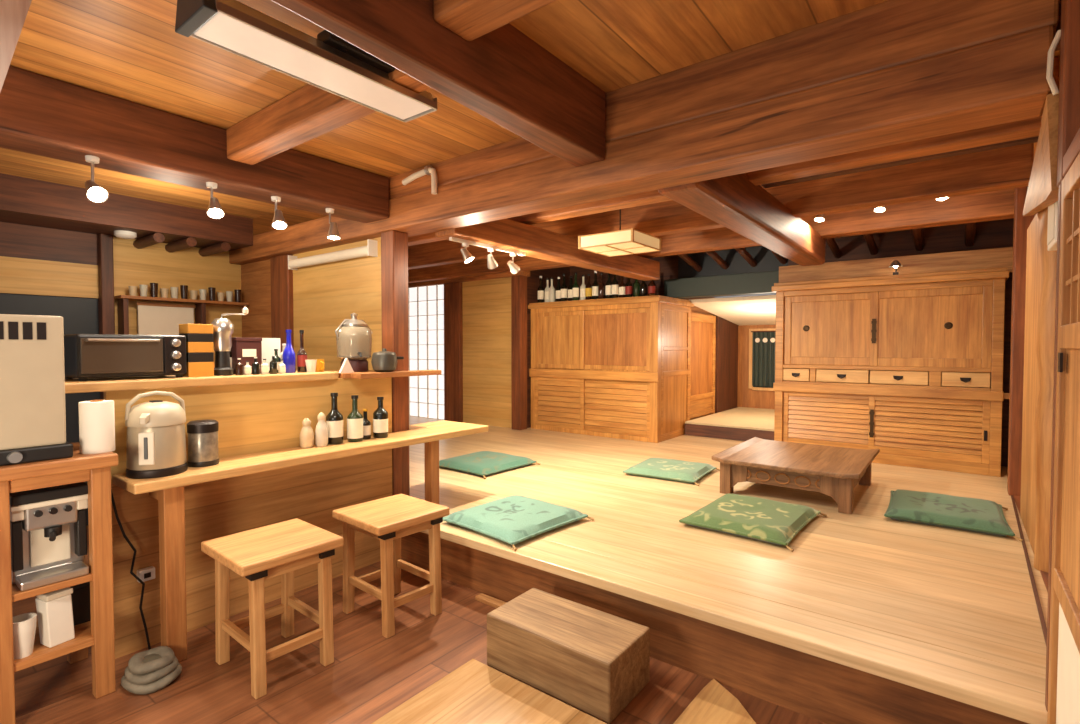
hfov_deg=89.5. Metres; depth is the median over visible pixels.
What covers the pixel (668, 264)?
wall
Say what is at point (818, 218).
spot lamp
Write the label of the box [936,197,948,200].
spot lamp
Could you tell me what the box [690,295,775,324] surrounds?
ceiling
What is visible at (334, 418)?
bottle
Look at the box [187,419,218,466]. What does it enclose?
tin
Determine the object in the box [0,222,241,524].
wall
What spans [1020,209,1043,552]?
wall
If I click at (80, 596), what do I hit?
box
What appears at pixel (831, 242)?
rafter
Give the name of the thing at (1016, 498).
trim
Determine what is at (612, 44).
ceiling
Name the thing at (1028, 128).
beam
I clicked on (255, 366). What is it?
bottle
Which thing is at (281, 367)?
bottle
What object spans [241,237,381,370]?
wall
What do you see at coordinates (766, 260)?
wall
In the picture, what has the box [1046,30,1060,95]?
cable loop
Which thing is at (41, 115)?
beam
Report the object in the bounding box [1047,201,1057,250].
wall plate
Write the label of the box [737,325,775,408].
wall
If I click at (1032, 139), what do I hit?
beam
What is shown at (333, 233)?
spot lamp
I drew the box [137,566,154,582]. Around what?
plug adapter
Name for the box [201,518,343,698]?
stool
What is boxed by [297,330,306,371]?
bottle
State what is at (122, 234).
smoke detector
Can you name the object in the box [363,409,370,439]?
bottle
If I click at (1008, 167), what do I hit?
beam
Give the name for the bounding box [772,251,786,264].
rafter
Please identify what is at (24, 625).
cup
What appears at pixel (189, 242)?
rafter
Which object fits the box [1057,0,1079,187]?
pillar
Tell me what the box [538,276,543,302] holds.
bottle
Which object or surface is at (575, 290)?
bottle
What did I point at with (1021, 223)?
pillar
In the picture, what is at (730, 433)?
step
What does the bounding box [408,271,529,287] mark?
beam
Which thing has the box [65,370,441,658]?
raised bar
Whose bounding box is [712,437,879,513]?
table
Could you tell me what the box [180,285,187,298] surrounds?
drinking glass
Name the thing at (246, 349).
caddy
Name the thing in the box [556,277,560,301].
bottle
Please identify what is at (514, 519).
floor cushion
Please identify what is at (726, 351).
wall
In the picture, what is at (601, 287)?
bottle
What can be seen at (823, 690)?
platform
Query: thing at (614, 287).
bottle
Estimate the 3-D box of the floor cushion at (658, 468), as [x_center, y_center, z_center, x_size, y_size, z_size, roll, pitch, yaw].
[1.045,0.844,4.308,0.605,0.073,0.583,1,2,34]
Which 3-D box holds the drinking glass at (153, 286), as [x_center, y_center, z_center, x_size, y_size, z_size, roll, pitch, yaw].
[-2.957,-0.549,4.177,0.054,0.110,0.053,1,2,38]
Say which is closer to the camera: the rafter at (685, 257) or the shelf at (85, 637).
the shelf at (85, 637)
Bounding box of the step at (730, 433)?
[685,423,773,440]
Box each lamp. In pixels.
[85,155,108,202]
[206,182,224,218]
[271,196,286,229]
[326,208,340,239]
[460,243,473,262]
[487,248,497,268]
[507,253,519,273]
[814,214,824,221]
[874,206,885,212]
[889,260,901,274]
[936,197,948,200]
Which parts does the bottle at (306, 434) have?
lid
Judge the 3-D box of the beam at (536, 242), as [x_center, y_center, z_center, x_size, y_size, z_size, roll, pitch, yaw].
[0.284,-0.903,4.491,0.180,0.185,2.860,1,2,38]
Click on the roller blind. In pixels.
(371, 249)
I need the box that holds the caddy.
[231,337,261,373]
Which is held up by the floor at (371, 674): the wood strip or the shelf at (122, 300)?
the wood strip
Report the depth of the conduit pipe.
3.07 m
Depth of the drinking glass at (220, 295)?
4.54 m
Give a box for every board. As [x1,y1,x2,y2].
[136,302,194,334]
[673,679,755,723]
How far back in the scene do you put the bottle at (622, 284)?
5.96 m
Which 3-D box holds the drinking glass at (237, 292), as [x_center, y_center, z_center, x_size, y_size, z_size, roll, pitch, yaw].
[-2.584,-0.562,4.662,0.054,0.110,0.053,1,2,38]
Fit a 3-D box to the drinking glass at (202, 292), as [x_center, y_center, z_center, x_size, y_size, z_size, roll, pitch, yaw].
[-2.750,-0.546,4.447,0.054,0.090,0.053,1,2,38]
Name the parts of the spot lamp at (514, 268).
lamp shade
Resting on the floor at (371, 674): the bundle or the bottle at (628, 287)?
the bundle
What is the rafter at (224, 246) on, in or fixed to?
attached to the ceiling beam at (24, 201)
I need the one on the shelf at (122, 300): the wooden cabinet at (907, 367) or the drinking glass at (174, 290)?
the drinking glass at (174, 290)
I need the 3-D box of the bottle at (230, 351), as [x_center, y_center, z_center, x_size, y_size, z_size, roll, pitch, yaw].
[-1.617,-0.032,2.817,0.049,0.190,0.048,1,2,38]
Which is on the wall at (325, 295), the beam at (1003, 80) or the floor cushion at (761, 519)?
the beam at (1003, 80)
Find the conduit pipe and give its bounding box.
[402,165,436,194]
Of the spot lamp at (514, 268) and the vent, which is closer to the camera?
the vent
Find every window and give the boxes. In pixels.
[408,284,443,419]
[749,328,775,390]
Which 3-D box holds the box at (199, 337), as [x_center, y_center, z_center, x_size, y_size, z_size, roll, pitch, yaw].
[-1.647,-0.056,2.614,0.110,0.250,0.110,1,2,38]
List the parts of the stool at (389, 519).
leg, corner plate, leg, seat, leg, leg, corner plate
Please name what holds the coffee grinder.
on the raised bar
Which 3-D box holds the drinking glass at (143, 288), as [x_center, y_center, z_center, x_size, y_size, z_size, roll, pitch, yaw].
[-2.999,-0.537,4.123,0.054,0.090,0.053,1,2,38]
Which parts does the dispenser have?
carry handle, glass, lid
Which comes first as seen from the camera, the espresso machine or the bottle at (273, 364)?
the espresso machine
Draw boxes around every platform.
[401,532,1028,723]
[409,416,1047,723]
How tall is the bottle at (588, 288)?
0.300 m
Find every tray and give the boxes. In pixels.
[9,482,87,505]
[15,561,88,590]
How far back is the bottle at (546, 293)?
6.58 m
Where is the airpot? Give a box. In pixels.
[125,391,187,478]
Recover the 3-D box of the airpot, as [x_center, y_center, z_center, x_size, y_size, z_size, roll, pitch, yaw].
[-1.593,0.290,2.264,0.213,0.343,0.216,1,2,38]
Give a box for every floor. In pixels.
[12,525,825,723]
[685,407,774,430]
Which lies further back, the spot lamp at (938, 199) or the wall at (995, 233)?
the wall at (995, 233)
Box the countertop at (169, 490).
[112,420,487,661]
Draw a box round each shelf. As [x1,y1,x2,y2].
[12,548,113,601]
[14,617,114,671]
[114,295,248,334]
[333,370,441,378]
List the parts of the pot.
lid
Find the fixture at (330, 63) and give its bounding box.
[175,0,436,121]
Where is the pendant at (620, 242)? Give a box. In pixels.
[578,209,660,256]
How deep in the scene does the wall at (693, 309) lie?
6.74 m
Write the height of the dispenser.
0.355 m
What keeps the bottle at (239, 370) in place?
on the raised bar
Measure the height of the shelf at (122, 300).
0.422 m
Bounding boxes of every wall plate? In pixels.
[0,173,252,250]
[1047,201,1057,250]
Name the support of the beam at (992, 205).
attached to the ceiling at (262, 224)
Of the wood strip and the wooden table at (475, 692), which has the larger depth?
the wood strip
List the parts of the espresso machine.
knob, plate, knob, knob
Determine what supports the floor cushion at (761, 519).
on the platform at (951, 613)
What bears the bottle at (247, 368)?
on the raised bar
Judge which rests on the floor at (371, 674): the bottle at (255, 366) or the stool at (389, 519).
the stool at (389, 519)
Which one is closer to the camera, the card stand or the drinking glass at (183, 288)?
the card stand
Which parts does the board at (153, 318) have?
rail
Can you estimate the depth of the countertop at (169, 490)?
2.29 m
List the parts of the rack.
leg, leg, leg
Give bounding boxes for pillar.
[97,233,114,399]
[270,254,293,351]
[381,230,409,495]
[444,282,462,421]
[511,275,526,429]
[1007,187,1035,495]
[1045,182,1061,711]
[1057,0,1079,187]
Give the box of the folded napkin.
[339,358,353,372]
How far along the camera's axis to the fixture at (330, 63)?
1.64 m
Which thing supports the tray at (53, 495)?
on the espresso machine
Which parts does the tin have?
lid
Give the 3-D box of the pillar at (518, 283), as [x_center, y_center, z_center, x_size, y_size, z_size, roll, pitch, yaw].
[-0.250,-0.109,6.591,0.140,1.850,0.140,1,2,38]
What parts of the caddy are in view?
lid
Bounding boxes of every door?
[690,312,715,419]
[1047,153,1079,723]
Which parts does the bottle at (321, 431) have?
lid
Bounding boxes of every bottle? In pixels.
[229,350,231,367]
[235,358,243,374]
[244,361,251,374]
[252,357,259,374]
[261,359,268,373]
[270,355,276,373]
[274,349,280,372]
[278,359,285,373]
[281,344,285,358]
[282,330,295,372]
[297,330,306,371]
[326,393,342,444]
[347,395,362,441]
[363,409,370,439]
[373,397,387,437]
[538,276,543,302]
[544,278,548,301]
[549,277,554,301]
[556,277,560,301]
[561,274,566,300]
[568,276,572,300]
[572,273,578,300]
[580,275,585,299]
[585,274,591,299]
[592,271,598,298]
[598,273,604,298]
[605,273,611,297]
[611,275,618,297]
[619,276,624,297]
[625,277,631,296]
[633,279,639,296]
[640,280,646,295]
[648,280,655,295]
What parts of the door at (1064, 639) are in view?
finger pull, panel, panel, panel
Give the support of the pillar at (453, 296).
on the platform at (951, 613)
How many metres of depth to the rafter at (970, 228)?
4.45 m
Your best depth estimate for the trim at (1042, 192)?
1.66 m
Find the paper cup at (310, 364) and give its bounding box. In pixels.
[305,360,316,371]
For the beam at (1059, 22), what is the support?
attached to the ceiling at (262, 224)
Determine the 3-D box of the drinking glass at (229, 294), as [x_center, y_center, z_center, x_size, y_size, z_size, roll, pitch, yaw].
[-2.625,-0.551,4.608,0.054,0.090,0.053,1,2,38]
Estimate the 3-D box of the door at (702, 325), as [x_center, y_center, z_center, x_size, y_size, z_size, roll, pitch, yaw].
[1.977,0.092,6.719,0.060,1.440,0.880,1,2,38]
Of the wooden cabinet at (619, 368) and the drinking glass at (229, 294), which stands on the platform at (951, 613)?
the wooden cabinet at (619, 368)
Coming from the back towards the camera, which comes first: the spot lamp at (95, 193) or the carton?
the spot lamp at (95, 193)
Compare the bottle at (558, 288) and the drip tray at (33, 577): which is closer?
the drip tray at (33, 577)
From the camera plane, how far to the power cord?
2.28 m
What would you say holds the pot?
on the raised bar
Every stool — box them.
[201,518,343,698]
[332,494,449,637]
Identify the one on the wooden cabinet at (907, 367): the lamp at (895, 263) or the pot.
the lamp at (895, 263)
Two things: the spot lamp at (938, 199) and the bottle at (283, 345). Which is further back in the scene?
the spot lamp at (938, 199)
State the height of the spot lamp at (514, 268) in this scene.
0.150 m
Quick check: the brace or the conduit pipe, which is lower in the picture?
the conduit pipe
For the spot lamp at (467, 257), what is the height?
0.129 m
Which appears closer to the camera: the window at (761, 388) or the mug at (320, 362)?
the mug at (320, 362)
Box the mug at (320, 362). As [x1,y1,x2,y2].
[312,359,323,371]
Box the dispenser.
[335,313,371,371]
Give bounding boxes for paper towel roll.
[78,400,114,453]
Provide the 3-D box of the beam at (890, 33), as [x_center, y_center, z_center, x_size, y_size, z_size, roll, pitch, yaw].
[0.279,-1.114,2.541,3.105,0.275,0.185,1,2,38]
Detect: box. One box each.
[71,581,90,625]
[179,324,213,376]
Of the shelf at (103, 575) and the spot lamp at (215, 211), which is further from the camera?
the spot lamp at (215, 211)
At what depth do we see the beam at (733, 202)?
3.13 m
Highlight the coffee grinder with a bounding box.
[211,307,247,375]
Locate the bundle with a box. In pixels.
[121,646,181,694]
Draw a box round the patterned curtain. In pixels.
[751,331,775,386]
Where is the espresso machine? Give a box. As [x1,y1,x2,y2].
[9,482,88,590]
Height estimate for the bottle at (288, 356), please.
0.235 m
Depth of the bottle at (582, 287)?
6.27 m
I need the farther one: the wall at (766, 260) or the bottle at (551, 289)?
the bottle at (551, 289)
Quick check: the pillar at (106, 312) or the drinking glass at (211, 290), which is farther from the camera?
the drinking glass at (211, 290)
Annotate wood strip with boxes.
[475,593,506,607]
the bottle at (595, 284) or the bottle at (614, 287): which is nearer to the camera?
the bottle at (614, 287)
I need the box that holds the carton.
[35,587,74,647]
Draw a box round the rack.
[0,442,117,723]
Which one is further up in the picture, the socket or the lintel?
the lintel
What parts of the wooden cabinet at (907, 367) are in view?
drawer, finger pull, sliding door, slat panel, sliding door, panel, handle, drawer, lock plate, lock plate, cornice, waist rail, handle, drawer, slat panel, sliding door, panel, sliding door, finger pull, handle, drawer, finger pull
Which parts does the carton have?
lid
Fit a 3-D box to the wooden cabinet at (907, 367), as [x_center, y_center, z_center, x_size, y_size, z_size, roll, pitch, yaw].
[3.032,0.065,4.825,1.750,1.600,0.520,1,2,38]
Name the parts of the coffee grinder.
knob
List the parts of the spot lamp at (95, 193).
stem, lamp shade, bulb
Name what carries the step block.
on the floor at (371, 674)
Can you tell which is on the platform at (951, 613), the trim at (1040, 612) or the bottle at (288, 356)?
the trim at (1040, 612)
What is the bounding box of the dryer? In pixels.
[0,314,72,465]
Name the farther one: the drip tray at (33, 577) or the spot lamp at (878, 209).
the spot lamp at (878, 209)
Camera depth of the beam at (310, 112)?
2.24 m
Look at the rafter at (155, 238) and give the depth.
3.97 m
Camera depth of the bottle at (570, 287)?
6.37 m
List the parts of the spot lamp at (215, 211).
bulb, lamp shade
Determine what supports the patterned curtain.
hanging from the window at (761, 388)
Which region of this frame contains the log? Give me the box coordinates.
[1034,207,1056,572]
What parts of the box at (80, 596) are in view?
lid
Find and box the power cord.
[111,489,150,649]
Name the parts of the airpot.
spout, lid, carry handle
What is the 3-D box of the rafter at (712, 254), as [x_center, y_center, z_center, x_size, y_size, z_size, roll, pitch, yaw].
[1.799,-1.119,5.667,0.070,0.269,0.994,1,2,38]
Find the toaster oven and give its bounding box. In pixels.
[64,334,186,380]
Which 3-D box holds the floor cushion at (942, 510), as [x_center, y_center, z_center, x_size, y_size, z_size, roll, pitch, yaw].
[2.421,0.874,3.236,0.605,0.073,0.683,1,2,36]
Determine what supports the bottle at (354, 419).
on the countertop at (169, 490)
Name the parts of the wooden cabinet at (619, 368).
slat panel, panel, sliding door, sliding door, waist rail, cornice, slat panel, panel, sliding door, sliding door, panel, frame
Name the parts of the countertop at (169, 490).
leg, leg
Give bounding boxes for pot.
[371,348,403,371]
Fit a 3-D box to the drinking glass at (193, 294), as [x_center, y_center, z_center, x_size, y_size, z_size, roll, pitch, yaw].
[-2.791,-0.537,4.393,0.054,0.075,0.053,1,2,38]
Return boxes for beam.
[0,66,388,222]
[227,68,430,164]
[229,25,1053,264]
[271,0,604,166]
[389,0,1058,199]
[408,57,1058,245]
[408,143,1033,269]
[408,188,1014,283]
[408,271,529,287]
[433,0,555,40]
[435,219,659,280]
[658,173,824,265]
[762,136,1038,187]
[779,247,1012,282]
[1054,0,1060,50]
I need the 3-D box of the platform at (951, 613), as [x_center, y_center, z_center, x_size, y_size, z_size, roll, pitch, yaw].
[0.603,0.859,5.873,7.420,0.045,6.000,1,2,38]
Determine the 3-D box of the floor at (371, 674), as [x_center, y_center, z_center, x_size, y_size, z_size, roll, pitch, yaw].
[-1.969,1.296,1.250,9.000,0.060,4.720,1,2,38]
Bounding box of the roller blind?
[288,239,377,269]
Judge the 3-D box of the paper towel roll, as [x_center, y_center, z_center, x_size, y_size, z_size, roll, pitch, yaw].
[-1.688,0.244,2.077,0.106,0.197,0.106,1,2,38]
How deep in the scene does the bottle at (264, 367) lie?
2.80 m
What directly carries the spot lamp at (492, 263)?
attached to the track rail
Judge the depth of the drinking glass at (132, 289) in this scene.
4.05 m
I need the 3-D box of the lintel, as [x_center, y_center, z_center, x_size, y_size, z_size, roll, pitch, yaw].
[1.900,-0.797,5.692,1.240,0.205,0.130,1,2,38]
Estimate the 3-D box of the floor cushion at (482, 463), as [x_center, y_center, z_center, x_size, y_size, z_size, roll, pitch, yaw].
[-0.451,0.837,4.562,0.645,0.073,0.663,1,2,40]
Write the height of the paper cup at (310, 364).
0.070 m
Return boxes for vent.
[0,321,45,339]
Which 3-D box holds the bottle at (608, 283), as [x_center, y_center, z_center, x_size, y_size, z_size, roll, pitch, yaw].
[0.769,-0.865,6.087,0.077,0.330,0.076,1,2,38]
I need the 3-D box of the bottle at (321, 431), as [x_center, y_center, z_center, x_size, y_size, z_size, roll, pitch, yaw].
[-1.156,0.355,2.886,0.065,0.180,0.064,1,2,38]
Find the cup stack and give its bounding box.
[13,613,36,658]
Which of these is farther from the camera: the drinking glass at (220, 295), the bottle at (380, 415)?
the drinking glass at (220, 295)
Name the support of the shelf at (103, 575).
attached to the rack
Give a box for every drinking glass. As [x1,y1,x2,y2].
[128,286,136,295]
[139,285,147,296]
[150,283,157,296]
[160,288,167,297]
[170,287,177,297]
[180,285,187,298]
[190,290,196,299]
[199,289,206,299]
[208,287,215,300]
[217,292,223,300]
[226,291,232,301]
[234,289,240,301]
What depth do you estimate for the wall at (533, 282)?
6.76 m
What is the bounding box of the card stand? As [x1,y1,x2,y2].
[261,338,280,372]
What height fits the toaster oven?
0.195 m
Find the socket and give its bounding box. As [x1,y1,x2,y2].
[144,572,150,578]
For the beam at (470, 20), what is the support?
attached to the ceiling at (612, 44)
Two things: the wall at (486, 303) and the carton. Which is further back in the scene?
the wall at (486, 303)
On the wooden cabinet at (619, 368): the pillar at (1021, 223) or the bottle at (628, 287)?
the bottle at (628, 287)
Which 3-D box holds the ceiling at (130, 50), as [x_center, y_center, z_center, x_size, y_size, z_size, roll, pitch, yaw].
[-2.869,-1.133,2.873,5.510,0.035,3.100,1,2,38]
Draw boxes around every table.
[371,659,606,723]
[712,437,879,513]
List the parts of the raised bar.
panel, panel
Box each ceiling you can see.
[0,0,519,218]
[253,50,1059,234]
[510,0,887,92]
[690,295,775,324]
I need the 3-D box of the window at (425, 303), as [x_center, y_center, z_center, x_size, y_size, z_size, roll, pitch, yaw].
[-1.590,-0.138,7.648,0.866,1.858,0.060,1,2,38]
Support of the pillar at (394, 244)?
on the floor at (371, 674)
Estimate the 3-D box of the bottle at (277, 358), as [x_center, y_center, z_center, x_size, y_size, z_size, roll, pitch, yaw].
[-1.428,-0.005,2.949,0.045,0.130,0.044,1,2,38]
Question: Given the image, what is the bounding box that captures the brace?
[0,0,31,91]
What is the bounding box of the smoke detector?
[114,230,136,238]
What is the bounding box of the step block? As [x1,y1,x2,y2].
[487,588,649,723]
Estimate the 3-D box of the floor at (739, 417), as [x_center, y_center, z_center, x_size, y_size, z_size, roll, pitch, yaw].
[2.672,0.740,6.643,1.075,0.150,1.950,1,2,38]
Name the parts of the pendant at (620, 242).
frame, lamp shade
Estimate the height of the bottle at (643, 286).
0.240 m
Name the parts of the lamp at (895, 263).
lamp shade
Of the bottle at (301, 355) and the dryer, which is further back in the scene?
the bottle at (301, 355)
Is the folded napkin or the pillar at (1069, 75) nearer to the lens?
the pillar at (1069, 75)
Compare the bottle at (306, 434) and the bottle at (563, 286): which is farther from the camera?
the bottle at (563, 286)
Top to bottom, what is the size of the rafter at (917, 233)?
0.269 m
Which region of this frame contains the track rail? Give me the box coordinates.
[449,237,524,255]
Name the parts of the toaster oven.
door, handle, control panel, knob, knob, knob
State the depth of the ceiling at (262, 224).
5.01 m
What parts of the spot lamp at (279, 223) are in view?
lamp shade, bulb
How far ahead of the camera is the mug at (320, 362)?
3.08 m
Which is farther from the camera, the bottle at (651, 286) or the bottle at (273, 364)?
the bottle at (651, 286)
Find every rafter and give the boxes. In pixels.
[133,233,164,248]
[165,237,196,252]
[198,242,230,256]
[678,254,701,271]
[706,251,728,269]
[735,248,756,266]
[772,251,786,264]
[825,238,841,258]
[864,234,877,254]
[912,228,923,250]
[964,222,975,246]
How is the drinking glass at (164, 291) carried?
on the shelf at (122, 300)
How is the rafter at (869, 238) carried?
attached to the beam at (992, 205)
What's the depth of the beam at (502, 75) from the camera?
1.82 m
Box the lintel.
[664,271,778,297]
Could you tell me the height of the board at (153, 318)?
0.360 m
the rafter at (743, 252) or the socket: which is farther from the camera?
the rafter at (743, 252)
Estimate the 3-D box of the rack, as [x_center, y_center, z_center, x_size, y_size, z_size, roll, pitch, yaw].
[-1.875,0.794,2.026,0.445,0.900,0.405,1,2,38]
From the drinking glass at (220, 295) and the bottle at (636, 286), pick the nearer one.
the drinking glass at (220, 295)
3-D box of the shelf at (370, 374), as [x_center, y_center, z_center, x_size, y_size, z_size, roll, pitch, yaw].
[-1.025,0.070,3.418,0.490,0.030,0.640,1,2,38]
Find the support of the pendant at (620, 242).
hanging from the ceiling at (262, 224)
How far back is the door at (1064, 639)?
1.35 m
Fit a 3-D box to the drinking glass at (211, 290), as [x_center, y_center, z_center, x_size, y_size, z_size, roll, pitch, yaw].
[-2.708,-0.558,4.500,0.054,0.110,0.053,1,2,38]
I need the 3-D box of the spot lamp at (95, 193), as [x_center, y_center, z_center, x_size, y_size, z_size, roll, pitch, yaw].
[-1.836,-0.753,2.250,0.100,0.191,0.073,1,2,38]
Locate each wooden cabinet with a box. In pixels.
[528,295,693,442]
[772,267,1009,476]
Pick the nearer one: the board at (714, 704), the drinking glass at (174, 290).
the board at (714, 704)
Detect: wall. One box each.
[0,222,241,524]
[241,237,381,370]
[462,277,511,427]
[527,267,569,427]
[570,255,677,299]
[678,246,787,298]
[684,297,714,313]
[713,314,737,412]
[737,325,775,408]
[788,218,1013,466]
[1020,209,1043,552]
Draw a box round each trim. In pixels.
[1011,495,1046,646]
[1013,495,1047,591]
[1023,94,1058,215]
[1063,128,1079,176]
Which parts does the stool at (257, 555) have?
leg, corner plate, leg, seat, leg, leg, corner plate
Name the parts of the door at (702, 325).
panel, door panel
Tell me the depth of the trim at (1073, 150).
1.32 m
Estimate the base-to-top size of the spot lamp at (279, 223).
0.167 m
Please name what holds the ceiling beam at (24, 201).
on the wall at (133, 266)
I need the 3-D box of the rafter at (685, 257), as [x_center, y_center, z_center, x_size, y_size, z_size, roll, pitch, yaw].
[1.561,-1.124,5.849,0.070,0.269,0.994,1,2,38]
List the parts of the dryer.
knob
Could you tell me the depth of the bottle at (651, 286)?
5.74 m
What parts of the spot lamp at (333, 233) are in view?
lamp shade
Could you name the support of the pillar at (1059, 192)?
on the platform at (951, 613)
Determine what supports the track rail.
attached to the beam at (536, 242)
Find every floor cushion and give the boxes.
[439,451,540,478]
[443,495,593,550]
[623,458,719,485]
[679,493,826,551]
[884,489,1022,541]

